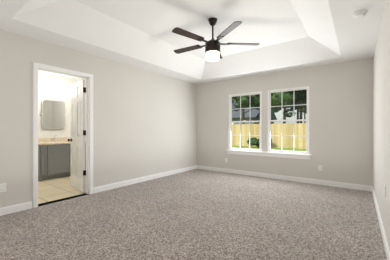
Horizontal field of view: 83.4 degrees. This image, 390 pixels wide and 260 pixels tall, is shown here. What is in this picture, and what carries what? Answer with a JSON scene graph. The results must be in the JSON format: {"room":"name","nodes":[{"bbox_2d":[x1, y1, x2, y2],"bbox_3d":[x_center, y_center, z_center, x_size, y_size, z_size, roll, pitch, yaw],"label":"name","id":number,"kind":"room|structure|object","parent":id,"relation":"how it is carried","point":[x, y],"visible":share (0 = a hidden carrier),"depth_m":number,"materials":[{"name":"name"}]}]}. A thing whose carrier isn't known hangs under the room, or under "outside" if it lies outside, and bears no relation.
{"room":"empty bedroom","nodes":[
{"label":"empty bedroom","id":0,"kind":"room"},
{"bbox_2d":[38,75,85,201],"bbox_3d":[-1.944,-0.100,3.881,0.002,2.440,2.100,0,0,37],"label":"wall","id":1,"kind":"structure","parent":0,"point":[54,88],"depth_m":3.49,"materials":[{"name":"beige paint"}]},
{"bbox_2d":[39,100,65,128],"bbox_3d":[-3.515,-0.385,5.451,0.058,0.701,0.596,0,0,37],"label":"mirror","id":2,"kind":"object","parent":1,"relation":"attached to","point":[53,114],"visible":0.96,"depth_m":5.43,"materials":[{"name":"clear glass"}]},
{"bbox_2d":[0,29,196,207],"bbox_3d":[-1.661,-0.110,4.157,0.120,2.460,5.900,0,0,37],"label":"wall","id":3,"kind":"structure","parent":0,"point":[144,123],"depth_m":4.11,"materials":[{"name":"beige paint"}]},
{"bbox_2d":[0,183,5,191],"bbox_3d":[-2.530,0.760,2.884,0.008,0.115,0.072,0,0,37],"label":"outlet","id":4,"kind":"object","parent":3,"relation":"attached to","point":[2,187],"visible":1,"depth_m":2.89,"materials":[{"name":"white plastic"}]},
{"bbox_2d":[0,201,31,215],"bbox_3d":[-2.796,1.070,2.522,0.014,0.100,1.542,0,0,37],"label":"baseboard","id":5,"kind":"structure","parent":3,"relation":"attached to","point":[15,208],"depth_m":2.98,"materials":[{"name":"white wood"}]},
{"bbox_2d":[33,62,92,207],"bbox_3d":[-2.110,0.071,3.540,0.141,2.098,0.896,0,0,37],"label":"door frame","id":6,"kind":"structure","parent":3,"relation":"attached to","point":[89,119],"depth_m":3.56,"materials":[{"name":"white wood"}]},
{"bbox_2d":[68,79,85,192],"bbox_3d":[-2.206,0.103,4.170,0.759,2.010,0.215,0,0,37],"label":"door","id":7,"kind":"structure","parent":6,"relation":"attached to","point":[78,132],"depth_m":4.05,"materials":[{"name":"white paint"}]},
{"bbox_2d":[93,165,196,192],"bbox_3d":[-0.875,1.070,5.100,0.014,0.100,3.068,0,0,37],"label":"baseboard","id":8,"kind":"structure","parent":3,"relation":"attached to","point":[128,182],"depth_m":4.65,"materials":[{"name":"white wood"}]},
{"bbox_2d":[0,0,383,83],"bbox_3d":[-0.964,-1.600,3.637,6.920,0.560,6.180,0,0,37],"label":"ceiling tray","id":9,"kind":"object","parent":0,"point":[287,35],"visible":0.63,"depth_m":3.33,"materials":[{"name":"white paint"}]},
{"bbox_2d":[172,17,259,61],"bbox_3d":[0.220,-1.327,3.254,1.315,0.606,1.344,0,0,37],"label":"ceiling fan","id":10,"kind":"object","parent":9,"relation":"hanging from","point":[212,49],"visible":1,"depth_m":3.15,"materials":[{"name":"brown metal"}]},
{"bbox_2d":[352,9,367,17],"bbox_3d":[1.852,-1.299,2.461,0.140,0.042,0.140,0,0,37],"label":"smoke detector","id":11,"kind":"object","parent":9,"relation":"attached to","point":[360,13],"visible":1,"depth_m":2.43,"materials":[{"name":"white plastic"}]},
{"bbox_2d":[0,169,386,259],"bbox_3d":[-0.021,1.145,2.935,3.970,0.050,5.580,0,0,37],"label":"floor","id":12,"kind":"structure","parent":0,"point":[198,214],"depth_m":2.62,"materials":[{"name":"grey carpet"}]},
{"bbox_2d":[197,58,372,185],"bbox_3d":[1.694,0.015,5.236,4.210,2.710,0.160,0,0,37],"label":"wall","id":13,"kind":"structure","parent":0,"point":[340,121],"depth_m":4.52,"materials":[{"name":"beige paint"}]},
{"bbox_2d":[229,91,261,151],"bbox_3d":[1.261,-0.205,5.517,0.880,1.450,0.077,0,0,37],"label":"window unit","id":14,"kind":"structure","parent":13,"relation":"in","point":[240,121],"depth_m":5.48,"materials":[{"name":"white plastic"}]},
{"bbox_2d":[226,86,311,159],"bbox_3d":[1.654,-0.154,5.191,2.000,1.551,0.130,0,0,37],"label":"window unit","id":15,"kind":"structure","parent":13,"relation":"in","point":[304,88],"depth_m":4.94,"materials":[{"name":"white plastic"}]},
{"bbox_2d":[197,165,370,190],"bbox_3d":[1.626,1.070,5.178,3.930,0.100,0.014,0,0,37],"label":"baseboard","id":16,"kind":"structure","parent":13,"relation":"attached to","point":[289,178],"depth_m":4.78,"materials":[{"name":"white wood"}]},
{"bbox_2d":[373,0,389,248],"bbox_3d":[1.618,0.015,1.712,0.120,2.710,5.900,0,0,37],"label":"wall","id":17,"kind":"structure","parent":0,"point":[381,116],"depth_m":2.41,"materials":[{"name":"beige paint"}]},
{"bbox_2d":[371,186,389,259],"bbox_3d":[1.564,1.070,1.752,0.014,0.100,5.580,0,0,37],"label":"baseboard","id":18,"kind":"structure","parent":17,"relation":"attached to","point":[387,250],"depth_m":2.35,"materials":[{"name":"white wood"}]},
{"label":"outside","id":19,"kind":"structure","parent":0,"visible":0},
{"bbox_2d":[231,142,305,151],"bbox_3d":[10.677,1.390,16.425,95.000,0.100,100.000,0,0,37],"label":"ground","id":20,"kind":"structure","parent":19,"point":[275,148],"depth_m":15.86,"materials":[{"name":"green plant"}]},
{"bbox_2d":[231,103,276,124],"bbox_3d":[6.336,-1.460,32.856,9.200,5.600,8.800,0,0,37],"label":"neighbor house","id":21,"kind":"structure","parent":20,"relation":"on","point":[250,117],"depth_m":28.39,"materials":[{"name":"grey"}]},
{"bbox_2d":[232,94,277,123],"bbox_3d":[5.114,-3.921,22.139,6.650,10.531,7.110,0,0,37],"label":"tree","id":22,"kind":"object","parent":20,"relation":"on","point":[247,101],"depth_m":20.48,"materials":[{"name":"green plant"}]},
{"bbox_2d":[247,137,271,146],"bbox_3d":[4.895,0.945,16.762,1.887,0.839,1.172,0,0,37],"label":"bush","id":23,"kind":"object","parent":20,"relation":"on","point":[255,142],"depth_m":16.65,"materials":[{"name":"green plant"}]},
{"bbox_2d":[231,123,305,148],"bbox_3d":[2.511,0.419,19.587,28.127,1.842,0.150,0,0,37],"label":"fence","id":24,"kind":"object","parent":20,"relation":"on","point":[239,134],"depth_m":16.68,"materials":[{"name":"brown wood"}]},
{"bbox_2d":[250,90,306,123],"bbox_3d":[7.870,-4.137,19.611,5.947,10.957,6.441,0,0,37],"label":"tree","id":25,"kind":"object","parent":20,"relation":"on","point":[288,97],"depth_m":17.64,"materials":[{"name":"green plant"}]},
{"bbox_2d":[271,89,306,141],"bbox_3d":[10.966,-4.875,24.883,6.723,12.431,6.904,0,0,37],"label":"tree","id":26,"kind":"object","parent":20,"relation":"on","point":[291,109],"depth_m":24.51,"materials":[{"name":"green plant"}]},
{"bbox_2d":[286,107,306,122],"bbox_3d":[18.869,-4.894,37.499,7.570,12.475,6.760,0,0,37],"label":"tree","id":27,"kind":"object","parent":20,"relation":"on","point":[290,114],"depth_m":38.54,"materials":[{"name":"green plant"}]},
{"bbox_2d":[289,90,306,122],"bbox_3d":[9.718,-4.543,20.007,6.191,11.775,6.632,0,0,37],"label":"tree","id":28,"kind":"object","parent":20,"relation":"on","point":[304,98],"depth_m":19.22,"materials":[{"name":"green plant"}]},
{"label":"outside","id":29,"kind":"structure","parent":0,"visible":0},
{"bbox_2d":[38,175,85,203],"bbox_3d":[-2.782,1.146,4.518,2.350,0.048,2.120,0,0,37],"label":"floor","id":30,"kind":"structure","parent":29,"point":[55,189],"depth_m":4.13,"materials":[{"name":"beige tile"}]},
{"bbox_2d":[38,135,85,180],"bbox_3d":[-3.218,0.618,5.397,0.596,1.005,1.228,0,0,37],"label":"bathroom vanity","id":31,"kind":"object","parent":30,"relation":"on","point":[54,157],"visible":0.67,"depth_m":5.03,"materials":[{"name":"grey paint"}]}
]}

